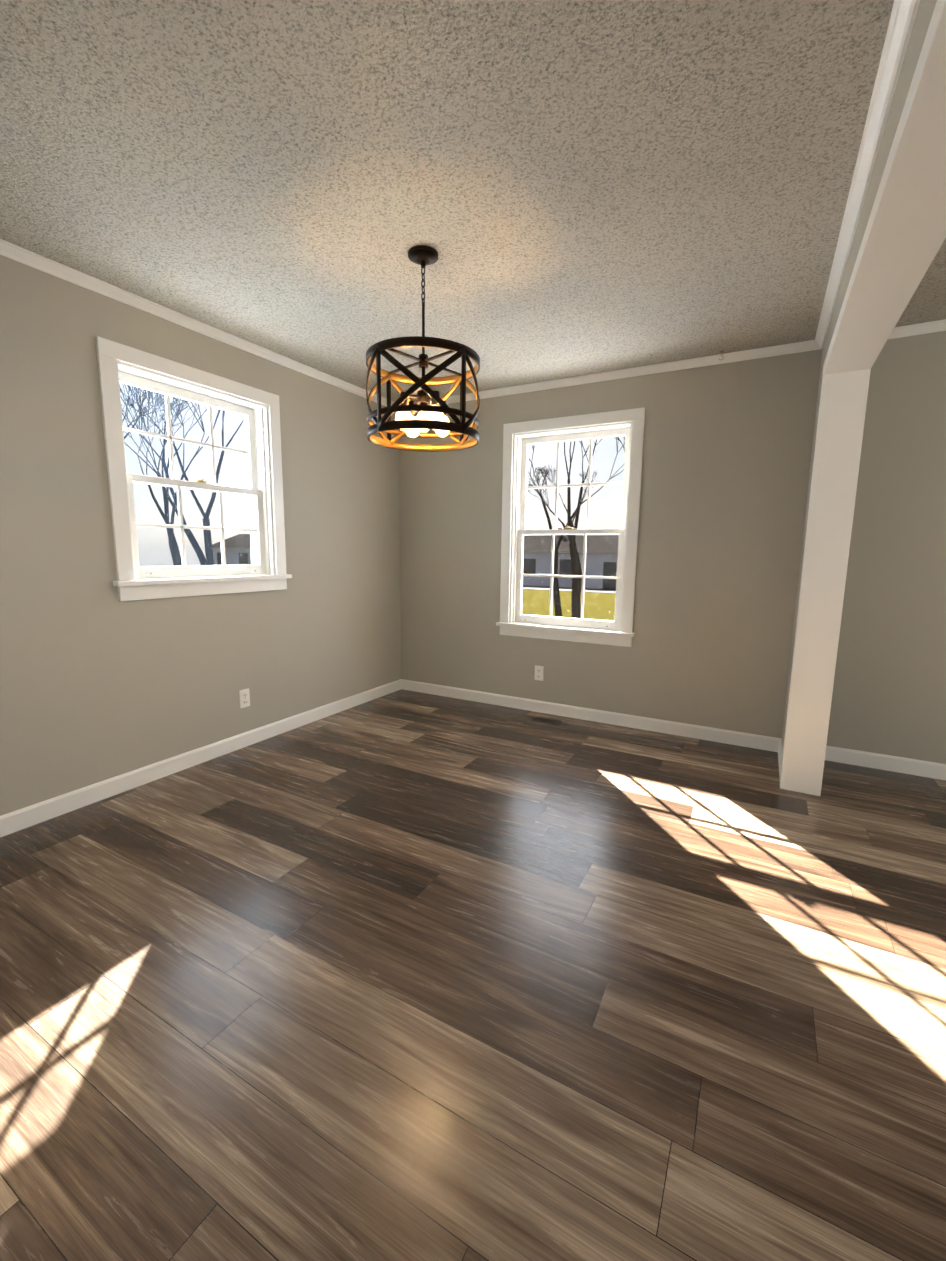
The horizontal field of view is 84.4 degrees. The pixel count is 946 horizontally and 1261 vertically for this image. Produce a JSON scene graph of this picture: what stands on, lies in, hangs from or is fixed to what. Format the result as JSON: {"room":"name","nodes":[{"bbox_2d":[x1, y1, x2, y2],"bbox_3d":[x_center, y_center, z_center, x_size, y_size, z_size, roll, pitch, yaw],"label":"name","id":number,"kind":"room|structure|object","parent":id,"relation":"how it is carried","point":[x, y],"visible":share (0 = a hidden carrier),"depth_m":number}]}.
{"room":"dining room","nodes":[
{"label":"dining room","id":0,"kind":"room"},
{"bbox_2d":[0,255,400,815],"bbox_3d":[-2.134,-0.275,2.113,0.220,2.540,6.220,5,10,28],"label":"wall","id":1,"kind":"structure","parent":0,"point":[99,681],"depth_m":2.67},
{"bbox_2d":[95,336,291,600],"bbox_3d":[-1.573,-0.824,2.990,0.255,1.225,1.080,5,10,28],"label":"window","id":2,"kind":"structure","parent":1,"relation":"in","point":[258,409],"depth_m":2.91},
{"bbox_2d":[0,239,393,406],"bbox_3d":[-1.471,-1.637,2.821,0.043,0.043,3.570,5,10,28],"label":"crown molding","id":3,"kind":"structure","parent":1,"relation":"attached to","point":[7,249],"depth_m":2.62},
{"bbox_2d":[0,680,399,836],"bbox_3d":[-1.510,0.708,3.183,0.014,0.090,3.570,5,10,28],"label":"baseboard","id":4,"kind":"structure","parent":1,"relation":"attached to","point":[26,817],"depth_m":2.86},
{"bbox_2d":[239,688,249,708],"bbox_3d":[-1.434,0.426,3.278,0.010,0.114,0.070,5,10,28],"label":"electrical outlet","id":5,"kind":"object","parent":1,"relation":"attached to","point":[244,696],"visible":1,"depth_m":3.27},
{"bbox_2d":[0,689,945,1260],"bbox_3d":[1.098,1.236,0.526,7.640,0.100,6.220,5,10,28],"label":"floor","id":6,"kind":"structure","parent":0,"point":[404,975],"depth_m":1.44},
{"bbox_2d":[531,716,561,723],"bbox_3d":[0.546,0.667,3.890,0.210,0.006,0.095,5,10,28],"label":"floor vent","id":7,"kind":"object","parent":6,"relation":"in","point":[546,720],"visible":1,"depth_m":3.88},
{"bbox_2d":[0,0,945,401],"bbox_3d":[1.127,-1.286,0.145,7.640,0.120,6.220,5,10,28],"label":"ceiling","id":8,"kind":"structure","parent":0,"point":[568,188],"depth_m":1.65},
{"bbox_2d":[366,245,479,451],"bbox_3d":[-0.208,-1.177,2.188,0.478,0.735,0.478,5,10,28],"label":"chandelier","id":9,"kind":"object","parent":8,"relation":"hanging from","point":[406,422],"visible":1,"depth_m":2.11},
{"bbox_2d":[399,331,945,763],"bbox_3d":[2.564,-0.347,2.942,7.200,2.540,0.220,5,10,28],"label":"wall","id":10,"kind":"structure","parent":0,"point":[727,452],"depth_m":3.33},
{"bbox_2d":[534,665,543,680],"bbox_3d":[0.512,0.332,4.054,0.070,0.114,0.010,5,10,28],"label":"electrical outlet","id":11,"kind":"object","parent":10,"relation":"attached to","point":[538,672],"visible":1,"depth_m":4.05},
{"bbox_2d":[496,407,644,646],"bbox_3d":[0.720,-0.730,3.885,1.070,1.605,0.255,5,10,28],"label":"window","id":12,"kind":"structure","parent":10,"relation":"in","point":[519,438],"depth_m":3.85},
{"bbox_2d":[400,679,775,751],"bbox_3d":[0.661,0.608,4.008,2.950,0.090,0.014,5,10,28],"label":"baseboard","id":13,"kind":"structure","parent":10,"relation":"attached to","point":[743,739],"depth_m":3.83},
{"bbox_2d":[408,340,811,404],"bbox_3d":[0.664,-1.738,3.651,2.850,0.043,0.043,5,10,28],"label":"crown molding","id":14,"kind":"structure","parent":10,"relation":"attached to","point":[803,346],"depth_m":3.39},
{"bbox_2d":[776,738,782,776],"bbox_3d":[1.813,0.763,3.070,0.014,0.090,0.505,5,10,28],"label":"baseboard","id":15,"kind":"structure","parent":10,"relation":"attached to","point":[779,748],"depth_m":3.16},
{"bbox_2d":[825,745,945,779],"bbox_3d":[3.864,0.909,2.262,4.070,0.090,0.014,5,10,28],"label":"baseboard","id":16,"kind":"structure","parent":10,"relation":"attached to","point":[922,768],"depth_m":3.04},
{"bbox_2d":[888,319,945,338],"bbox_3d":[3.884,-1.436,1.895,4.070,0.043,0.043,5,10,28],"label":"crown molding","id":17,"kind":"structure","parent":10,"relation":"attached to","point":[940,325],"depth_m":2.73},
{"bbox_2d":[782,0,936,746],"bbox_3d":[1.171,-0.203,1.553,0.150,2.440,3.570,5,10,28],"label":"wall","id":18,"kind":"structure","parent":0,"point":[924,14],"depth_m":1.53},
{"bbox_2d":[780,0,945,795],"bbox_3d":[1.096,-0.042,1.445,0.184,2.152,2.774,5,10,28],"label":"door frame","id":19,"kind":"structure","parent":18,"relation":"attached to","point":[904,236],"depth_m":2.33},
{"bbox_2d":[808,0,919,350],"bbox_3d":[1.099,-1.396,1.420,0.043,0.043,3.570,5,10,28],"label":"crown molding","id":20,"kind":"structure","parent":18,"relation":"attached to","point":[900,26],"depth_m":1.48},
{"label":"outside","id":21,"kind":"structure","parent":0,"visible":0},
{"bbox_2d":[522,586,615,620],"bbox_3d":[4.367,-2.137,34.454,140.000,2.600,125.000,5,10,28],"label":"lawn","id":22,"kind":"structure","parent":21,"point":[542,594],"depth_m":22.92},
{"bbox_2d":[119,383,243,565],"bbox_3d":[-10.043,-7.532,22.643,19.200,11.941,24.785,5,10,28],"label":"trees","id":23,"kind":"object","parent":22,"relation":"on","point":[197,548],"depth_m":15.30},
{"bbox_2d":[212,534,251,564],"bbox_3d":[-19.980,-8.014,55.864,14.800,5.900,8.800,5,10,28],"label":"house","id":24,"kind":"structure","parent":22,"relation":"on","point":[242,548],"depth_m":54.30},
{"bbox_2d":[523,528,618,589],"bbox_3d":[10.831,-5.644,43.613,20.800,5.800,8.800,5,10,28],"label":"house","id":25,"kind":"structure","parent":22,"relation":"on","point":[562,557],"depth_m":41.37},
{"bbox_2d":[527,436,624,617],"bbox_3d":[6.885,-5.128,23.153,19.007,9.038,21.498,5,10,28],"label":"group of trees at the back","id":26,"kind":"object","parent":22,"relation":"on","point":[575,600],"depth_m":15.75},
{"bbox_2d":[523,587,615,592],"bbox_3d":[-1.236,-1.515,24.281,140.000,0.958,33.200,5,10,28],"label":"street","id":27,"kind":"structure","parent":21,"point":[596,591],"depth_m":36.29}
]}

